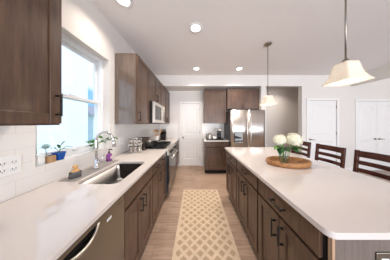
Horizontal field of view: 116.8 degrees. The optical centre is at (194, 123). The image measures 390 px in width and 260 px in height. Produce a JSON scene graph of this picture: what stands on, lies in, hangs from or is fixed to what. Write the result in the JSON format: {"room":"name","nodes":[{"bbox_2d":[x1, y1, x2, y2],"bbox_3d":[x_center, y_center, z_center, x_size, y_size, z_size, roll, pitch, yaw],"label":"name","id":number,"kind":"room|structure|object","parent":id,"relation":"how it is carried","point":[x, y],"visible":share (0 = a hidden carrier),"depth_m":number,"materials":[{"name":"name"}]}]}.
{"room":"kitchen","nodes":[
{"label":"kitchen","id":0,"kind":"room"},
{"bbox_2d":[2,0,134,202],"bbox_3d":[-1.226,0.010,0.700,0.160,2.740,6.600,0,0,0],"label":"wall","id":1,"kind":"structure","parent":0,"point":[83,22],"depth_m":1.46,"materials":[{"name":"paint"}]},
{"bbox_2d":[0,155,21,177],"bbox_3d":[-1.135,0.260,0.728,0.009,0.116,0.116,0,0,0],"label":"electrical outlet","id":2,"kind":"object","parent":1,"relation":"attached to","point":[10,165],"visible":1,"depth_m":0.74,"materials":[{"name":"white plastic"}]},
{"bbox_2d":[0,161,6,166],"bbox_3d":[-1.133,0.239,0.705,0.003,0.028,0.033,0,0,0],"label":"receptacle","id":3,"kind":"object","parent":2,"relation":"attached to","point":[2,163],"depth_m":0.71,"materials":[{"name":"grey plastic"}]},
{"bbox_2d":[0,168,6,173],"bbox_3d":[-1.133,0.281,0.705,0.003,0.028,0.033,0,0,0],"label":"receptacle","id":4,"kind":"object","parent":2,"relation":"attached to","point":[2,170],"depth_m":0.71,"materials":[{"name":"grey plastic"}]},
{"bbox_2d":[10,159,17,164],"bbox_3d":[-1.133,0.239,0.751,0.003,0.028,0.033,0,0,0],"label":"receptacle","id":5,"kind":"object","parent":2,"relation":"attached to","point":[12,161],"depth_m":0.75,"materials":[{"name":"grey plastic"}]},
{"bbox_2d":[10,165,17,171],"bbox_3d":[-1.133,0.281,0.751,0.003,0.028,0.033,0,0,0],"label":"receptacle","id":6,"kind":"object","parent":2,"relation":"attached to","point":[13,168],"depth_m":0.75,"materials":[{"name":"grey plastic"}]},
{"bbox_2d":[0,0,62,125],"bbox_3d":[-0.962,-0.495,0.510,0.356,1.010,0.470,0,0,0],"label":"upper cabinet","id":7,"kind":"object","parent":1,"relation":"attached to","point":[30,30],"visible":1,"depth_m":0.60,"materials":[{"name":"brown wood"}]},
{"bbox_2d":[35,33,102,156],"bbox_3d":[-1.258,-0.259,1.228,0.095,1.153,0.743,0,0,0],"label":"window","id":8,"kind":"structure","parent":1,"relation":"in","point":[68,43],"depth_m":1.46,"materials":[{"name":"plastic"}]},
{"bbox_2d":[35,147,108,167],"bbox_3d":[-1.179,0.315,1.228,0.082,0.006,0.741,0,0,0],"label":"trim","id":9,"kind":"structure","parent":1,"relation":"attached to","point":[101,148],"depth_m":1.17,"materials":[{"name":"wood"}]},
{"bbox_2d":[35,153,44,165],"bbox_3d":[-1.172,0.272,0.905,0.055,0.080,0.055,0,0,0],"label":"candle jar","id":10,"kind":"object","parent":9,"relation":"on","point":[39,158],"visible":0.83,"depth_m":0.89,"materials":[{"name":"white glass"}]},
{"bbox_2d":[39,144,49,155],"bbox_3d":[-1.191,0.236,0.956,0.052,0.150,0.090,0,0,0],"label":"plant","id":11,"kind":"object","parent":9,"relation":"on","point":[45,146],"visible":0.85,"depth_m":0.95,"materials":[{"name":"green plant"}]},
{"bbox_2d":[45,155,55,162],"bbox_3d":[-1.165,0.284,0.966,0.044,0.055,0.048,0,0,0],"label":"plant pot","id":12,"kind":"object","parent":9,"relation":"on","point":[50,158],"visible":0.84,"depth_m":0.95,"materials":[{"name":"brown wood"}]},
{"bbox_2d":[51,141,71,159],"bbox_3d":[-1.171,0.234,1.040,0.069,0.155,0.181,0,0,0],"label":"potted plant","id":13,"kind":"object","parent":9,"relation":"on","point":[60,155],"visible":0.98,"depth_m":1.03,"materials":[{"name":"green plant"}]},
{"bbox_2d":[85,135,117,148],"bbox_3d":[-1.127,0.222,1.436,0.155,0.178,0.437,0,0,6],"label":"plant","id":14,"kind":"object","parent":9,"relation":"on","point":[101,137],"visible":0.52,"depth_m":1.40,"materials":[{"name":"green plant"}]},
{"bbox_2d":[0,124,159,202],"bbox_3d":[-1.143,0.238,0.700,0.006,0.456,6.400,0,0,0],"label":"backsplash","id":15,"kind":"structure","parent":1,"relation":"attached to","point":[14,140],"depth_m":0.85,"materials":[{"name":"tile"}]},
{"bbox_2d":[119,136,123,144],"bbox_3d":[-1.135,0.260,1.850,0.009,0.116,0.116,0,0,0],"label":"electrical outlet","id":16,"kind":"object","parent":1,"relation":"attached to","point":[121,139],"visible":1,"depth_m":1.85,"materials":[{"name":"white plastic"}]},
{"bbox_2d":[115,53,149,123],"bbox_3d":[-0.962,-0.495,1.942,0.356,1.010,0.472,0,0,0],"label":"upper cabinet","id":17,"kind":"object","parent":1,"relation":"attached to","point":[132,75],"visible":1,"depth_m":1.71,"materials":[{"name":"brown wood"}]},
{"bbox_2d":[150,70,160,104],"bbox_3d":[-0.962,-0.710,2.560,0.356,0.580,0.756,0,0,0],"label":"upper cabinet","id":18,"kind":"object","parent":1,"relation":"attached to","point":[155,84],"visible":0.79,"depth_m":2.49,"materials":[{"name":"brown wood"}]},
{"bbox_2d":[150,101,163,122],"bbox_3d":[-0.917,-0.207,2.560,0.435,0.405,0.750,0,0,0],"label":"microwave","id":19,"kind":"object","parent":18,"relation":"attached to","point":[156,110],"visible":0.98,"depth_m":2.32,"materials":[{"name":"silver metal"}]},
{"bbox_2d":[150,83,169,123],"bbox_3d":[-0.962,-0.495,3.412,0.356,1.010,0.940,0,0,0],"label":"upper cabinet","id":20,"kind":"object","parent":1,"relation":"attached to","point":[165,95],"visible":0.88,"depth_m":3.35,"materials":[{"name":"brown wood"}]},
{"bbox_2d":[168,91,226,165],"bbox_3d":[0.362,0.010,3.950,3.016,2.740,0.100,0,0,0],"label":"wall","id":21,"kind":"structure","parent":0,"point":[176,97],"depth_m":3.90,"materials":[{"name":"paint"}]},
{"bbox_2d":[160,124,177,137],"bbox_3d":[-0.850,0.238,3.897,0.580,0.456,0.006,0,0,0],"label":"backsplash","id":22,"kind":"structure","parent":21,"relation":"attached to","point":[171,129],"depth_m":3.89,"materials":[{"name":"white tile"}]},
{"bbox_2d":[182,104,199,165],"bbox_3d":[-0.136,0.363,3.894,0.602,2.018,0.121,0,0,0],"label":"door","id":23,"kind":"structure","parent":21,"relation":"in","point":[190,113],"depth_m":3.91,"materials":[{"name":"paint"}]},
{"bbox_2d":[180,102,201,165],"bbox_3d":[-0.140,0.335,3.891,0.720,2.090,0.018,0,0,0],"label":"trim","id":24,"kind":"structure","parent":21,"relation":"attached to","point":[180,102],"depth_m":3.88,"materials":[{"name":"paint"}]},
{"bbox_2d":[203,123,223,137],"bbox_3d":[0.625,0.223,3.897,0.750,0.486,0.006,0,0,0],"label":"backsplash","id":25,"kind":"structure","parent":21,"relation":"attached to","point":[211,128],"depth_m":3.89,"materials":[{"name":"white tile"}]},
{"bbox_2d":[203,89,225,122],"bbox_3d":[0.600,-0.512,3.723,0.660,1.015,0.345,0,0,0],"label":"upper cabinet","id":26,"kind":"object","parent":21,"relation":"attached to","point":[214,100],"visible":1,"depth_m":3.56,"materials":[{"name":"brown wood"}]},
{"bbox_2d":[226,89,258,110],"bbox_3d":[1.397,-0.720,3.670,0.925,0.600,0.450,0,0,0],"label":"upper cabinet","id":27,"kind":"object","parent":21,"relation":"attached to","point":[236,99],"visible":0.97,"depth_m":3.49,"materials":[{"name":"brown wood"}]},
{"bbox_2d":[91,0,389,74],"bbox_3d":[3.000,-1.385,1.050,8.600,0.050,7.300,0,0,0],"label":"ceiling","id":28,"kind":"structure","parent":0,"point":[307,37],"depth_m":1.81,"materials":[{"name":"paint"}]},
{"bbox_2d":[115,0,132,8],"bbox_3d":[-0.790,-1.357,1.320,0.200,0.006,0.200,0,0,0],"label":"recessed light","id":29,"kind":"object","parent":28,"relation":"in","point":[127,4],"visible":1,"depth_m":1.36,"materials":[{"name":"paint"}]},
{"bbox_2d":[189,22,202,32],"bbox_3d":[0.010,-1.357,1.710,0.200,0.006,0.200,0,0,0],"label":"recessed light","id":30,"kind":"object","parent":28,"relation":"in","point":[195,27],"visible":1,"depth_m":1.70,"materials":[{"name":"paint"}]},
{"bbox_2d":[259,41,277,105],"bbox_3d":[1.245,-0.840,2.050,0.204,1.040,0.204,0,0,0],"label":"pendant light","id":31,"kind":"object","parent":28,"relation":"hanging from","point":[268,100],"visible":1,"depth_m":2.00,"materials":[{"name":"white glass"}]},
{"bbox_2d":[322,0,374,85],"bbox_3d":[1.180,-0.840,0.940,0.189,1.040,0.189,0,0,0],"label":"pendant light","id":32,"kind":"object","parent":28,"relation":"hanging from","point":[348,72],"visible":1,"depth_m":0.92,"materials":[{"name":"white glass"}]},
{"bbox_2d":[138,166,389,259],"bbox_3d":[3.000,1.405,1.050,8.600,0.050,7.300,0,0,0],"label":"floor","id":33,"kind":"structure","parent":0,"point":[159,244],"depth_m":1.80,"materials":[{"name":"brown wood"}]},
{"bbox_2d":[57,194,123,259],"bbox_3d":[-0.804,0.944,0.586,0.622,0.872,0.590,0,0,0],"label":"dishwasher","id":34,"kind":"object","parent":33,"relation":"on","point":[104,239],"visible":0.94,"depth_m":0.69,"materials":[{"name":"grey metal"}]},
{"bbox_2d":[119,164,151,259],"bbox_3d":[-0.812,0.938,1.186,0.646,0.884,0.594,0,0,0],"label":"base cabinet","id":35,"kind":"object","parent":33,"relation":"on","point":[138,198],"visible":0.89,"depth_m":1.14,"materials":[{"name":"brown wood"}]},
{"bbox_2d":[151,158,161,224],"bbox_3d":[-0.812,0.938,1.644,0.646,0.884,0.318,0,0,0],"label":"base cabinet","id":36,"kind":"object","parent":33,"relation":"on","point":[156,172],"visible":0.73,"depth_m":1.62,"materials":[{"name":"brown wood"}]},
{"bbox_2d":[137,141,177,193],"bbox_3d":[-0.769,0.904,2.561,0.722,0.952,0.752,0,0,0],"label":"gas range","id":37,"kind":"object","parent":33,"relation":"on","point":[170,160],"visible":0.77,"depth_m":2.33,"materials":[{"name":"grey metal"}]},
{"bbox_2d":[145,139,160,145],"bbox_3d":[-0.832,0.361,2.370,0.312,0.132,0.176,0,0,0],"label":"saucepan","id":38,"kind":"object","parent":37,"relation":"on","point":[149,142],"visible":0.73,"depth_m":2.30,"materials":[{"name":"metal"}]},
{"bbox_2d":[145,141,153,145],"bbox_3d":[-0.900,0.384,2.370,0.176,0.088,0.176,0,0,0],"label":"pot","id":39,"kind":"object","parent":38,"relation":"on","point":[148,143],"depth_m":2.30,"materials":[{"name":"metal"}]},
{"bbox_2d":[159,153,166,205],"bbox_3d":[-0.812,0.938,1.990,0.646,0.884,0.370,0,0,0],"label":"base cabinet","id":40,"kind":"object","parent":33,"relation":"on","point":[162,167],"visible":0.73,"depth_m":1.97,"materials":[{"name":"brown wood"}]},
{"bbox_2d":[0,149,166,259],"bbox_3d":[-0.820,0.480,0.786,0.639,0.029,2.772,0,0,0],"label":"countertop","id":41,"kind":"structure","parent":40,"relation":"on","point":[41,223],"depth_m":0.64,"materials":[{"name":"white stone"}]},
{"bbox_2d":[59,160,118,180],"bbox_3d":[-1.032,0.464,1.248,0.147,0.004,0.565,0,0,0],"label":"mat","id":42,"kind":"object","parent":41,"relation":"on","point":[88,171],"visible":0.75,"depth_m":1.18,"materials":[{"name":"grey plastic"}]},
{"bbox_2d":[69,170,81,178],"bbox_3d":[-1.032,0.438,1.035,0.076,0.047,0.084,0,0,0],"label":"brush holder","id":43,"kind":"object","parent":42,"relation":"on","point":[77,174],"visible":0.84,"depth_m":1.01,"materials":[{"name":"grey ceramic"}]},
{"bbox_2d":[70,165,79,172],"bbox_3d":[-1.032,0.403,1.035,0.060,0.091,0.060,0,0,0],"label":"dish brush","id":44,"kind":"object","parent":43,"relation":"in","point":[75,169],"visible":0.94,"depth_m":1.02,"materials":[{"name":"brown wood"}]},
{"bbox_2d":[93,131,115,168],"bbox_3d":[-0.929,0.269,1.235,0.232,0.384,0.054,0,0,0],"label":"faucet","id":45,"kind":"object","parent":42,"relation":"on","point":[96,161],"visible":1,"depth_m":1.23,"materials":[{"name":"silver metal"}]},
{"bbox_2d":[106,149,111,161],"bbox_3d":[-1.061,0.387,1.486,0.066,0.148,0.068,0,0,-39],"label":"soap bottle","id":46,"kind":"object","parent":42,"relation":"on","point":[109,155],"visible":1,"depth_m":1.46,"materials":[{"name":"purple plastic"}]},
{"bbox_2d":[81,164,122,183],"bbox_3d":[-0.767,0.588,1.200,0.367,0.184,0.582,0,0,0],"label":"sink","id":47,"kind":"object","parent":41,"relation":"in","point":[112,175],"visible":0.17,"depth_m":1.30,"materials":[{"name":"metal"}]},
{"bbox_2d":[128,138,141,153],"bbox_3d":[-0.955,0.352,1.920,0.186,0.228,0.091,0,0,-20],"label":"spice rack","id":48,"kind":"object","parent":41,"relation":"on","point":[129,142],"visible":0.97,"depth_m":1.90,"materials":[{"name":"silver metal"}]},
{"bbox_2d":[137,137,150,150],"bbox_3d":[-0.900,0.356,2.115,0.220,0.218,0.220,0,0,0],"label":"woven bowl","id":49,"kind":"object","parent":41,"relation":"on","point":[144,139],"visible":0.84,"depth_m":2.10,"materials":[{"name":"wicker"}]},
{"bbox_2d":[175,140,178,167],"bbox_3d":[-0.812,0.938,3.413,0.646,0.884,0.930,0,0,0],"label":"base cabinet","id":50,"kind":"object","parent":33,"relation":"on","point":[177,142],"visible":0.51,"depth_m":3.60,"materials":[{"name":"brown wood"}]},
{"bbox_2d":[159,138,179,142],"bbox_3d":[-0.820,0.480,3.420,0.639,0.029,0.944,0,0,0],"label":"countertop","id":51,"kind":"structure","parent":50,"relation":"on","point":[173,140],"depth_m":3.50,"materials":[{"name":"white stone"}]},
{"bbox_2d":[160,133,165,139],"bbox_3d":[-0.900,0.349,3.420,0.150,0.233,0.110,0,0,0],"label":"knife block","id":52,"kind":"object","parent":51,"relation":"on","point":[162,135],"visible":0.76,"depth_m":3.37,"materials":[{"name":"black wood"}]},
{"bbox_2d":[172,190,240,259],"bbox_3d":[0.113,1.376,1.270,0.696,0.008,2.440,0,0,0],"label":"runner rug","id":53,"kind":"object","parent":33,"relation":"on","point":[203,232],"visible":1,"depth_m":1.54,"materials":[{"name":"beige fabric"}]},
{"bbox_2d":[203,140,228,172],"bbox_3d":[0.600,0.938,3.552,0.660,0.884,0.656,0,0,0],"label":"base cabinet","id":54,"kind":"object","parent":33,"relation":"on","point":[214,153],"visible":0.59,"depth_m":3.27,"materials":[{"name":"brown wood"}]},
{"bbox_2d":[203,138,228,141],"bbox_3d":[0.592,0.480,3.571,0.684,0.029,0.642,0,0,0],"label":"countertop","id":55,"kind":"structure","parent":54,"relation":"on","point":[204,139],"depth_m":3.29,"materials":[{"name":"white stone"}]},
{"bbox_3d":[0.565,0.448,3.460,0.470,0.035,0.240,0,0,0],"label":"tray","id":56,"kind":"object","parent":55,"relation":"on","visible":0},
{"bbox_2d":[217,129,221,138],"bbox_3d":[0.700,0.309,3.467,0.120,0.300,0.165,0,0,0],"label":"coffee maker","id":57,"kind":"object","parent":56,"relation":"on","point":[218,130],"visible":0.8,"depth_m":3.41,"materials":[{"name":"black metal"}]},
{"bbox_2d":[226,151,237,209],"bbox_3d":[0.887,0.938,2.030,0.646,0.884,0.581,0,0,0],"label":"base cabinet","id":58,"kind":"object","parent":33,"relation":"on","point":[231,162],"visible":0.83,"depth_m":1.97,"materials":[{"name":"brown wood"}]},
{"bbox_2d":[225,147,389,239],"bbox_3d":[1.058,0.480,1.435,0.965,0.029,1.850,0,0,0],"label":"countertop","id":59,"kind":"structure","parent":58,"relation":"on","point":[341,203],"depth_m":0.80,"materials":[{"name":"white stone"}]},
{"bbox_2d":[266,156,311,168],"bbox_3d":[1.060,0.439,1.375,0.479,0.054,0.312,0,0,0],"label":"serving tray","id":60,"kind":"object","parent":59,"relation":"on","point":[291,162],"visible":0.99,"depth_m":1.36,"materials":[{"name":"brown wood"}]},
{"bbox_3d":[1.028,0.377,1.385,0.112,0.150,0.112,0,0,0],"label":"glass vase","id":61,"kind":"object","parent":60,"relation":"on","visible":0},
{"bbox_2d":[273,135,284,161],"bbox_3d":[0.957,0.285,1.369,0.121,0.315,0.122,0,0,39],"label":"hydrangea","id":62,"kind":"object","parent":61,"relation":"in","point":[278,139],"visible":1,"depth_m":1.34,"materials":[{"name":"beige plant"}]},
{"bbox_2d":[273,134,289,153],"bbox_3d":[1.036,0.285,1.411,0.129,0.314,0.186,0,0,-28],"label":"hydrangea","id":63,"kind":"object","parent":61,"relation":"in","point":[284,137],"visible":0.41,"depth_m":1.39,"materials":[{"name":"beige plant"}]},
{"bbox_2d":[285,133,302,161],"bbox_3d":[1.129,0.275,1.370,0.160,0.336,0.165,0,0,-25],"label":"hydrangea","id":64,"kind":"object","parent":61,"relation":"in","point":[292,139],"visible":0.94,"depth_m":1.33,"materials":[{"name":"beige plant"}]},
{"bbox_2d":[224,110,264,146],"bbox_3d":[1.397,0.510,3.481,0.905,1.740,0.818,0,0,0],"label":"refrigerator","id":65,"kind":"object","parent":33,"relation":"on","point":[242,128],"visible":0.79,"depth_m":3.15,"materials":[{"name":"grey metal"}]},
{"bbox_2d":[237,160,259,252],"bbox_3d":[0.887,0.938,1.444,0.646,0.884,0.581,0,0,0],"label":"base cabinet","id":66,"kind":"object","parent":33,"relation":"on","point":[247,182],"visible":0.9,"depth_m":1.37,"materials":[{"name":"brown wood"}]},
{"bbox_2d":[258,178,327,259],"bbox_3d":[0.887,0.938,0.860,0.646,0.884,0.581,0,0,0],"label":"base cabinet","id":67,"kind":"object","parent":33,"relation":"on","point":[284,233],"visible":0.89,"depth_m":0.81,"materials":[{"name":"brown wood"}]},
{"bbox_2d":[291,141,310,157],"bbox_3d":[1.929,0.863,2.400,0.438,1.035,0.400,0,0,0],"label":"counter stool","id":68,"kind":"object","parent":33,"relation":"on","point":[308,144],"visible":0.2,"depth_m":2.28,"materials":[{"name":"brown wood"}]},
{"bbox_2d":[315,143,345,168],"bbox_3d":[1.929,0.863,1.890,0.438,1.035,0.400,0,0,0],"label":"counter stool","id":69,"kind":"object","parent":33,"relation":"on","point":[342,151],"visible":0.34,"depth_m":1.85,"materials":[{"name":"brown wood"}]},
{"bbox_2d":[328,237,389,259],"bbox_3d":[0.935,0.939,0.549,0.634,0.883,0.018,0,0,0],"label":"island end panel","id":70,"kind":"object","parent":33,"relation":"on","point":[337,249],"visible":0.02,"depth_m":0.54,"materials":[{"name":"brown wood"}]},
{"bbox_2d":[375,252,389,259],"bbox_3d":[0.845,0.635,0.535,0.070,0.116,0.009,0,0,0],"label":"electrical outlet","id":71,"kind":"object","parent":70,"relation":"attached to","point":[378,255],"visible":1,"depth_m":0.53,"materials":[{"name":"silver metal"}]},
{"bbox_2d":[353,150,389,180],"bbox_3d":[1.929,0.863,1.385,0.438,1.035,0.400,0,0,0],"label":"counter stool","id":72,"kind":"object","parent":33,"relation":"on","point":[357,153],"visible":0.3,"depth_m":1.44,"materials":[{"name":"brown wood"}]},
{"bbox_2d":[266,87,297,154],"bbox_3d":[3.050,0.010,4.550,2.700,2.740,0.100,0,0,0],"label":"wall","id":73,"kind":"structure","parent":0,"point":[282,117],"depth_m":4.50,"materials":[{"name":"paint"}]},
{"bbox_2d":[257,75,350,167],"bbox_3d":[3.135,0.010,3.695,2.530,2.740,0.610,0,0,0],"label":"wall","id":74,"kind":"structure","parent":0,"point":[309,86],"depth_m":3.39,"materials":[{"name":"paint"}]},
{"bbox_2d":[155,75,260,90],"bbox_3d":[0.362,-1.210,3.645,3.016,0.300,0.510,0,0,0],"label":"soffit","id":75,"kind":"structure","parent":74,"relation":"attached to","point":[170,82],"depth_m":3.39,"materials":[{"name":"paint"}]},
{"bbox_2d":[306,98,338,166],"bbox_3d":[3.600,0.335,3.381,0.920,2.090,0.018,0,0,0],"label":"trim","id":76,"kind":"structure","parent":74,"relation":"attached to","point":[307,99],"depth_m":3.37,"materials":[{"name":"paint"}]},
{"bbox_2d":[309,101,336,165],"bbox_3d":[3.604,0.363,3.393,0.802,2.018,0.104,0,0,0],"label":"door","id":77,"kind":"structure","parent":74,"relation":"in","point":[322,114],"depth_m":3.40,"materials":[{"name":"paint"}]},
{"bbox_2d":[351,63,389,85],"bbox_3d":[4.460,-1.210,0.395,0.120,0.300,5.990,0,0,0],"label":"trim","id":78,"kind":"structure","parent":74,"relation":"attached to","point":[381,72],"depth_m":2.89,"materials":[{"name":"paint"}]},
{"bbox_2d":[351,78,389,166],"bbox_3d":[5.850,0.010,3.560,2.900,2.740,0.120,0,0,0],"label":"wall","id":79,"kind":"structure","parent":0,"point":[380,89],"depth_m":3.50,"materials":[{"name":"paint"}]},
{"bbox_2d":[358,101,376,169],"bbox_3d":[5.021,0.363,3.503,0.602,2.018,0.104,0,0,0],"label":"door","id":80,"kind":"structure","parent":79,"relation":"in","point":[367,110],"depth_m":3.51,"materials":[{"name":"paint"}]},
{"bbox_2d":[355,99,389,149],"bbox_3d":[5.325,0.335,3.491,1.320,2.090,0.018,0,0,0],"label":"trim","id":81,"kind":"structure","parent":79,"relation":"attached to","point":[356,100],"depth_m":3.48,"materials":[{"name":"paint"}]},
{"bbox_2d":[377,101,389,169],"bbox_3d":[5.629,0.363,3.503,0.602,2.018,0.104,0,0,0],"label":"door","id":82,"kind":"structure","parent":79,"relation":"in","point":[383,107],"depth_m":3.51,"materials":[{"name":"paint"}]},
{"label":"outside","id":83,"kind":"structure","parent":0,"visible":0},
{"bbox_3d":[-20.675,1.930,7.500,38.650,0.100,65.000,0,0,0],"label":"ground","id":84,"kind":"structure","parent":83,"visible":0},
{"bbox_2d":[37,46,87,153],"bbox_3d":[-8.100,-2.120,-1.850,7.700,8.000,14.900,0,0,0],"label":"neighbor house","id":85,"kind":"structure","parent":84,"relation":"on","point":[73,129],"depth_m":4.47,"materials":[{"name":"white"}]},
{"bbox_2d":[88,106,93,140],"bbox_3d":[-15.000,-0.320,16.500,8.600,4.400,7.600,0,0,0],"label":"house","id":86,"kind":"structure","parent":84,"relation":"on","point":[90,108],"depth_m":13.00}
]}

